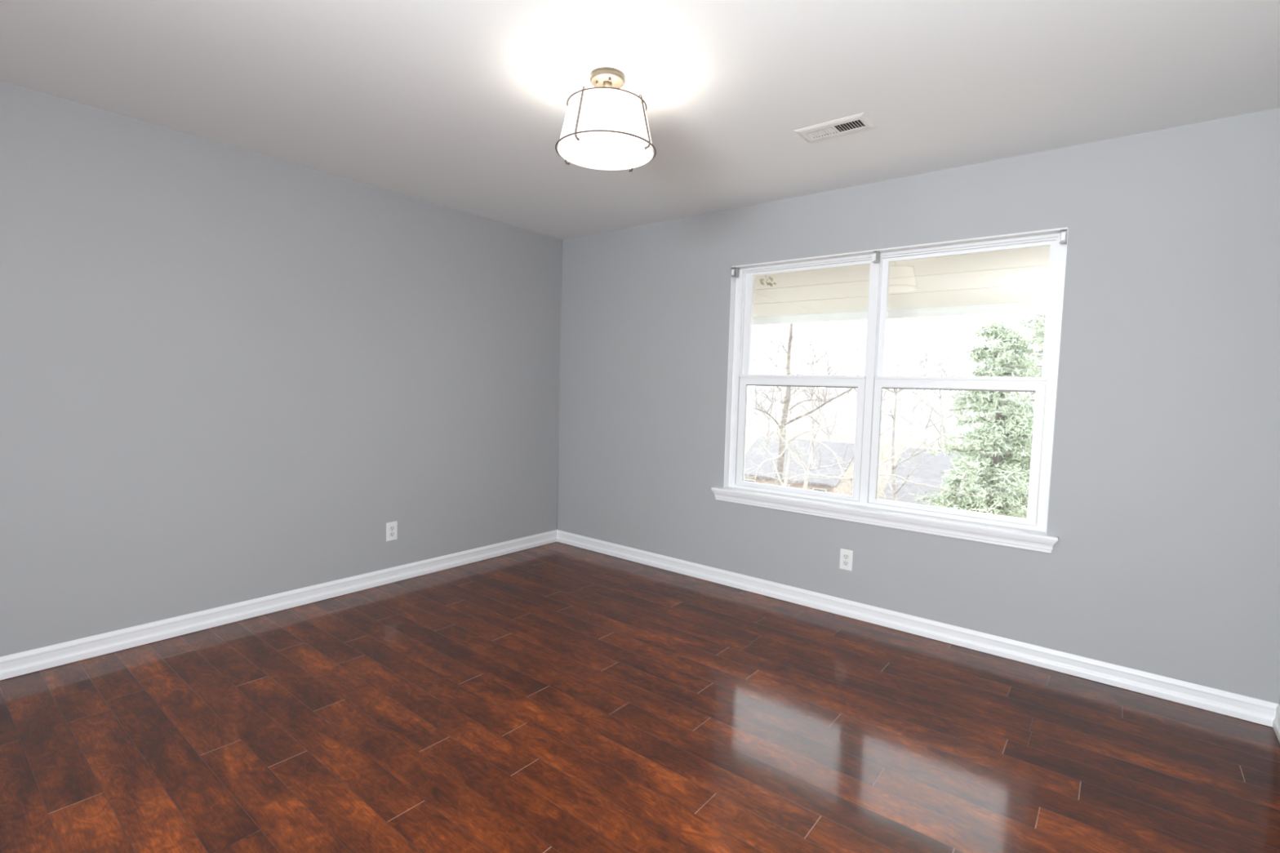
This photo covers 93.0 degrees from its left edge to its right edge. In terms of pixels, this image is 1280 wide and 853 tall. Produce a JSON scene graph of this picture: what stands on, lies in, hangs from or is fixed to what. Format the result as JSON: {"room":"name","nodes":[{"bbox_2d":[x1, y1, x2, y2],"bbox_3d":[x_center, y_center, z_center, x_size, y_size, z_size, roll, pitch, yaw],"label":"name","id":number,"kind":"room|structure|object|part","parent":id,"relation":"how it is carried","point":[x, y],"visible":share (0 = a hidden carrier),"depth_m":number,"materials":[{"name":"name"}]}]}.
{"room":"empty bedroom","nodes":[
{"label":"empty bedroom","id":0,"kind":"room"},
{"bbox_2d":[0,80,561,657],"bbox_3d":[-2.500,-0.152,2.730,0.140,2.890,5.740,5,5,38],"label":"wall","id":1,"kind":"structure","parent":0,"point":[226,371],"depth_m":3.12,"materials":[{"name":"paint"}]},
{"bbox_2d":[0,529,556,680],"bbox_3d":[-2.427,0.993,2.812,0.015,0.094,5.600,5,5,38],"label":"baseboard","id":2,"kind":"structure","parent":1,"relation":"attached to","point":[26,662],"depth_m":3.18,"materials":[{"name":"paint"}]},
{"bbox_2d":[386,520,397,542],"bbox_3d":[-1.574,0.666,3.856,0.007,0.119,0.073,5,5,38],"label":"wall outlet","id":3,"kind":"object","parent":1,"relation":"attached to","point":[391,527],"visible":1,"depth_m":3.85,"materials":[{"name":"white plastic"}]},
{"bbox_2d":[389,532,395,537],"bbox_3d":[-1.573,0.685,3.856,0.002,0.027,0.034,5,5,38],"label":"receptacle","id":4,"kind":"object","parent":3,"relation":"attached to","point":[391,534],"depth_m":3.85,"materials":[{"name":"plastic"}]},
{"bbox_2d":[0,542,1279,852],"bbox_3d":[-0.820,1.196,1.534,4.140,0.050,5.600,5,5,38],"label":"floor","id":5,"kind":"structure","parent":0,"point":[555,697],"depth_m":2.23,"materials":[{"name":"laminate"}]},
{"bbox_2d":[0,0,1279,239],"bbox_3d":[-0.751,-1.323,1.367,4.420,0.120,5.880,5,5,38],"label":"ceiling","id":6,"kind":"structure","parent":0,"point":[460,105],"depth_m":2.28,"materials":[{"name":"paint"}]},
{"bbox_2d":[555,66,656,172],"bbox_3d":[-0.125,-1.158,2.273,0.381,0.294,0.381,5,5,38],"label":"ceiling light","id":7,"kind":"object","parent":6,"relation":"attached to","point":[606,126],"visible":1,"depth_m":2.17,"materials":[{"name":"white fabric"}]},
{"bbox_3d":[-0.210,-1.104,2.136,0.008,0.199,0.058,4,4,29],"label":"cage rod","id":8,"kind":"part","parent":7,"relation":"part of","materials":[{"name":"brown metal"}]},
{"bbox_3d":[-0.126,-1.113,2.276,0.359,0.166,0.359,5,5,38],"label":"lamp shade","id":9,"kind":"part","parent":7,"relation":"part of","materials":[{"name":"white fabric"}]},
{"bbox_2d":[558,133,653,170],"bbox_3d":[-0.128,-1.026,2.282,0.354,0.005,0.354,5,5,38],"label":"diffuser","id":10,"kind":"object","parent":7,"relation":"attached to","point":[609,152],"depth_m":2.25,"materials":[{"name":"white"}]},
{"bbox_3d":[-0.123,-1.223,2.269,0.034,0.116,0.034,5,5,38],"label":"stem","id":11,"kind":"part","parent":7,"relation":"part of","materials":[{"name":"silver metal"}]},
{"bbox_3d":[0.015,-1.101,2.193,0.058,0.199,0.008,4,4,29],"label":"cage rod","id":12,"kind":"part","parent":7,"relation":"part of","materials":[{"name":"brown metal"}]},
{"bbox_2d":[794,112,876,142],"bbox_3d":[0.854,-1.357,2.657,0.307,0.119,0.165,5,5,38],"label":"ceiling vent","id":13,"kind":"object","parent":6,"relation":"in","point":[860,122],"visible":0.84,"depth_m":2.66,"materials":[{"name":"metal"}]},
{"bbox_2d":[556,107,1279,703],"bbox_3d":[1.005,-0.120,3.690,4.420,2.890,0.145,5,5,38],"label":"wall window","id":14,"kind":"structure","parent":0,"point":[1164,504],"depth_m":2.80,"materials":[{"name":"paint"}]},
{"bbox_2d":[839,548,853,571],"bbox_3d":[1.185,0.767,3.494,0.073,0.119,0.007,5,5,38],"label":"wall outlet","id":15,"kind":"object","parent":14,"relation":"attached to","point":[846,556],"visible":1,"depth_m":3.49,"materials":[{"name":"white plastic"}]},
{"bbox_2d":[842,560,848,565],"bbox_3d":[1.183,0.787,3.494,0.034,0.027,0.002,5,5,38],"label":"receptacle","id":16,"kind":"object","parent":15,"relation":"attached to","point":[844,562],"depth_m":3.49,"materials":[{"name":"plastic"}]},
{"bbox_2d":[843,554,848,559],"bbox_3d":[1.184,0.748,3.491,0.034,0.027,0.002,5,5,38],"label":"receptacle","id":17,"kind":"object","parent":15,"relation":"attached to","point":[845,556],"depth_m":3.49,"materials":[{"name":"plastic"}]},
{"bbox_2d":[711,227,1068,553],"bbox_3d":[1.279,-0.216,3.438,1.892,1.518,0.172,5,5,38],"label":"window","id":18,"kind":"structure","parent":14,"relation":"attached to","point":[1029,533],"depth_m":3.41,"materials":[{"name":"paint"}]},
{"bbox_2d":[730,266,738,277],"bbox_3d":[0.605,-0.989,3.896,0.032,0.058,0.043,5,5,38],"label":"bracket","id":19,"kind":"object","parent":18,"relation":"attached to","point":[734,270],"visible":1,"depth_m":3.90,"materials":[{"name":"metal"}]},
{"bbox_3d":[0.963,0.049,3.741,0.808,0.718,0.030,5,5,38],"label":"sash","id":20,"kind":"part","parent":18,"relation":"part of","materials":[{"name":"plastic"}]},
{"bbox_3d":[0.998,-0.624,3.718,0.808,0.692,0.026,5,5,38],"label":"sash","id":21,"kind":"part","parent":18,"relation":"part of","materials":[{"name":"plastic"}]},
{"bbox_2d":[871,250,879,262],"bbox_3d":[1.297,-0.934,3.344,0.028,0.058,0.043,5,5,38],"label":"bracket","id":22,"kind":"object","parent":18,"relation":"attached to","point":[876,255],"visible":1,"depth_m":3.33,"materials":[{"name":"metal"}]},
{"bbox_3d":[1.242,0.467,3.460,1.892,0.018,0.112,5,5,38],"label":"sill","id":23,"kind":"part","parent":18,"relation":"part of","materials":[{"name":"paint"}]},
{"bbox_3d":[1.635,0.102,3.204,0.806,0.718,0.030,5,5,38],"label":"sash","id":24,"kind":"part","parent":18,"relation":"part of","materials":[{"name":"plastic"}]},
{"bbox_3d":[1.671,-0.571,3.182,0.808,0.692,0.026,5,5,38],"label":"sash","id":25,"kind":"part","parent":18,"relation":"part of","materials":[{"name":"plastic"}]},
{"bbox_2d":[1059,228,1067,244],"bbox_3d":[1.962,-0.880,2.813,0.028,0.058,0.043,5,5,38],"label":"bracket","id":26,"kind":"object","parent":18,"relation":"attached to","point":[1064,234],"visible":1,"depth_m":2.80,"materials":[{"name":"metal"}]},
{"bbox_2d":[752,245,1050,317],"bbox_3d":[1.368,-1.081,4.001,7.400,0.535,0.860,5,5,38],"label":"soffit","id":27,"kind":"structure","parent":14,"relation":"attached to","point":[1017,275],"depth_m":3.89,"materials":[{"name":"paint"}]},
{"bbox_2d":[752,301,1046,325],"bbox_3d":[1.640,-0.875,4.362,7.400,0.218,0.030,5,5,38],"label":"fascia","id":28,"kind":"object","parent":27,"relation":"attached to","point":[1034,306],"depth_m":4.14,"materials":[{"name":"paint"}]},
{"bbox_2d":[556,529,1279,727],"bbox_3d":[0.927,1.025,3.707,4.140,0.094,0.015,5,5,38],"label":"baseboard","id":29,"kind":"structure","parent":14,"relation":"attached to","point":[1225,703],"depth_m":3.08,"materials":[{"name":"paint"}]},
{"bbox_3d":[0.839,0.115,0.067,0.140,2.890,5.740,5,5,38],"label":"wall","id":30,"kind":"structure","parent":0,"visible":0},
{"bbox_2d":[1272,704,1279,742],"bbox_3d":[0.792,1.250,0.245,0.015,0.094,5.600,5,5,38],"label":"baseboard","id":31,"kind":"structure","parent":30,"relation":"attached to","point":[1276,722],"depth_m":2.38,"materials":[{"name":"paint"}]},
{"label":"outside","id":32,"kind":"structure","parent":0,"visible":0},
{"bbox_2d":[745,428,1030,513],"bbox_3d":[33.678,1.968,80.342,220.000,3.645,160.000,5,5,38],"label":"ground","id":33,"kind":"structure","parent":32,"point":[750,437],"depth_m":96.48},
{"bbox_2d":[746,330,772,432],"bbox_3d":[10.881,-4.680,70.878,9.193,16.514,10.329,3,4,22],"label":"bare tree","id":34,"kind":"object","parent":33,"relation":"on","point":[756,331],"visible":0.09,"depth_m":69.15,"materials":[{"name":"white plant"}]},
{"bbox_2d":[746,324,823,436],"bbox_3d":[13.152,-3.871,54.845,10.609,16.808,10.143,2,4,10],"label":"bare tree","id":35,"kind":"object","parent":33,"relation":"on","point":[775,373],"visible":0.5,"depth_m":56.44,"materials":[{"name":"white plant"}]},
{"bbox_2d":[765,326,826,438],"bbox_3d":[24.728,-6.975,96.453,11.596,18.873,11.830,5,5,45],"label":"bare tree","id":36,"kind":"object","parent":33,"relation":"on","point":[796,364],"visible":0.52,"depth_m":95.49,"materials":[{"name":"white plant"}]},
{"bbox_2d":[743,435,854,494],"bbox_3d":[13.093,3.760,47.937,8.355,5.450,9.000,5,5,38],"label":"house","id":37,"kind":"structure","parent":33,"relation":"on","point":[838,448],"depth_m":45.34,"materials":[{"name":"brick"}]},
{"bbox_2d":[743,405,856,494],"bbox_3d":[3.266,2.268,12.205,3.169,5.422,1.651,5,5,38],"label":"bare sapling","id":38,"kind":"object","parent":33,"relation":"on","point":[789,451],"visible":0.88,"depth_m":12.26,"materials":[{"name":"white plant"}]},
{"bbox_2d":[746,323,866,485],"bbox_3d":[4.378,0.569,16.596,4.285,9.146,2.912,4,5,33],"label":"bare tree","id":39,"kind":"object","parent":33,"relation":"on","point":[780,468],"visible":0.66,"depth_m":16.66,"materials":[{"name":"brown plant"}]},
{"bbox_2d":[772,328,851,438],"bbox_3d":[22.915,-5.236,81.068,10.944,17.230,11.337,1,4,-2],"label":"bare tree","id":40,"kind":"object","parent":33,"relation":"on","point":[812,424],"visible":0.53,"depth_m":81.42,"materials":[{"name":"white plant"}]},
{"bbox_2d":[744,471,879,498],"bbox_3d":[6.431,3.670,24.769,9.001,4.002,13.754,2,4,14],"label":"brush","id":41,"kind":"object","parent":33,"relation":"on","point":[758,471],"visible":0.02,"depth_m":27.39,"materials":[{"name":"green plant"}]},
{"bbox_2d":[766,320,866,441],"bbox_3d":[17.048,-3.790,59.358,9.193,16.514,10.329,-2,5,-40],"label":"bare tree","id":42,"kind":"object","parent":33,"relation":"on","point":[828,433],"visible":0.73,"depth_m":59.49,"materials":[{"name":"white plant"}]},
{"bbox_2d":[770,321,907,488],"bbox_3d":[11.451,-1.529,35.593,8.709,13.529,7.510,0,4,-19],"label":"bare tree","id":43,"kind":"object","parent":33,"relation":"on","point":[806,482],"visible":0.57,"depth_m":35.52,"materials":[{"name":"white plant"}]},
{"bbox_2d":[828,320,908,419],"bbox_3d":[32.139,-7.153,88.315,15.178,20.687,11.599,4,4,29],"label":"bare tree","id":44,"kind":"object","parent":33,"relation":"on","point":[856,348],"visible":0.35,"depth_m":87.95,"materials":[{"name":"white plant"}]},
{"bbox_2d":[834,323,938,448],"bbox_3d":[24.128,-3.430,61.040,9.879,16.081,8.150,0,4,-16],"label":"bare tree","id":45,"kind":"object","parent":33,"relation":"on","point":[860,366],"visible":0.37,"depth_m":61.38,"materials":[{"name":"white plant"}]},
{"bbox_2d":[779,436,1001,505],"bbox_3d":[5.259,2.658,13.325,4.571,5.038,1.426,3,4,22],"label":"bare sapling","id":46,"kind":"object","parent":33,"relation":"on","point":[888,459],"visible":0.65,"depth_m":13.14,"materials":[{"name":"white plant"}]},
{"bbox_2d":[822,316,977,501],"bbox_3d":[11.460,0.020,26.759,7.009,11.206,6.238,1,4,-12],"label":"bare tree","id":47,"kind":"object","parent":33,"relation":"on","point":[895,392],"visible":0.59,"depth_m":26.80,"materials":[{"name":"white plant"}]},
{"bbox_2d":[886,319,970,448],"bbox_3d":[37.648,-6.425,80.051,13.053,20.615,12.997,2,4,14],"label":"bare tree","id":48,"kind":"object","parent":33,"relation":"on","point":[930,357],"visible":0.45,"depth_m":79.32,"materials":[{"name":"white plant"}]},
{"bbox_2d":[884,336,973,460],"bbox_3d":[19.224,-0.576,40.924,7.410,12.061,6.113,1,4,-4],"label":"bare tree","id":49,"kind":"object","parent":33,"relation":"on","point":[924,391],"visible":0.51,"depth_m":40.91,"materials":[{"name":"white plant"}]},
{"bbox_2d":[880,447,992,506],"bbox_3d":[16.274,4.164,32.587,4.360,5.750,9.000,5,5,38],"label":"house","id":50,"kind":"structure","parent":33,"relation":"on","point":[939,464],"depth_m":31.45,"materials":[{"name":"brick"}]},
{"bbox_2d":[898,322,980,448],"bbox_3d":[24.386,-1.642,49.167,6.986,13.784,8.468,3,4,18],"label":"bare tree","id":51,"kind":"object","parent":33,"relation":"on","point":[941,366],"visible":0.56,"depth_m":49.01,"materials":[{"name":"white plant"}]},
{"bbox_2d":[890,318,988,448],"bbox_3d":[33.708,-5.227,69.089,10.729,19.327,12.441,0,4,-16],"label":"bare tree","id":52,"kind":"object","parent":33,"relation":"on","point":[923,332],"visible":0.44,"depth_m":67.85,"materials":[{"name":"white plant"}]},
{"bbox_2d":[930,461,999,514],"bbox_3d":[7.371,3.085,13.676,1.924,4.630,1.902,5,5,38],"label":"evergreen tree","id":53,"kind":"object","parent":33,"relation":"on","point":[966,503],"visible":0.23,"depth_m":13.58,"materials":[{"name":"green plant"}]},
{"bbox_2d":[911,313,1020,450],"bbox_3d":[34.405,-4.854,62.556,12.242,19.394,11.703,4,4,29],"label":"bare tree","id":54,"kind":"object","parent":33,"relation":"on","point":[1006,313],"visible":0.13,"depth_m":60.23,"materials":[{"name":"white plant"}]},
{"bbox_2d":[908,316,1042,518],"bbox_3d":[9.475,1.358,16.050,3.565,8.439,3.639,1,4,-13],"label":"evergreen tree","id":55,"kind":"object","parent":33,"relation":"on","point":[1005,426],"visible":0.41,"depth_m":15.68,"materials":[{"name":"green plant"}]},
{"bbox_2d":[942,314,1037,453],"bbox_3d":[48.286,-6.840,81.594,13.809,21.904,13.869,1,4,-14],"label":"bare tree","id":56,"kind":"object","parent":33,"relation":"on","point":[975,424],"visible":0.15,"depth_m":83.47,"materials":[{"name":"white plant"}]},
{"bbox_2d":[975,311,1045,515],"bbox_3d":[13.085,0.834,19.599,4.338,9.951,4.403,5,5,38],"label":"evergreen tree","id":57,"kind":"object","parent":33,"relation":"on","point":[1039,327],"visible":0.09,"depth_m":19.54,"materials":[{"name":"green plant"}]},
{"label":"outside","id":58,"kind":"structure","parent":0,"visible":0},
{"bbox_2d":[746,386,1035,445],"bbox_3d":[83.591,-1.075,107.276,384.000,11.702,57.995,5,5,38],"label":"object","id":59,"kind":"object","parent":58,"point":[904,427],"visible":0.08,"depth_m":120.98,"materials":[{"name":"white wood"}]}
]}

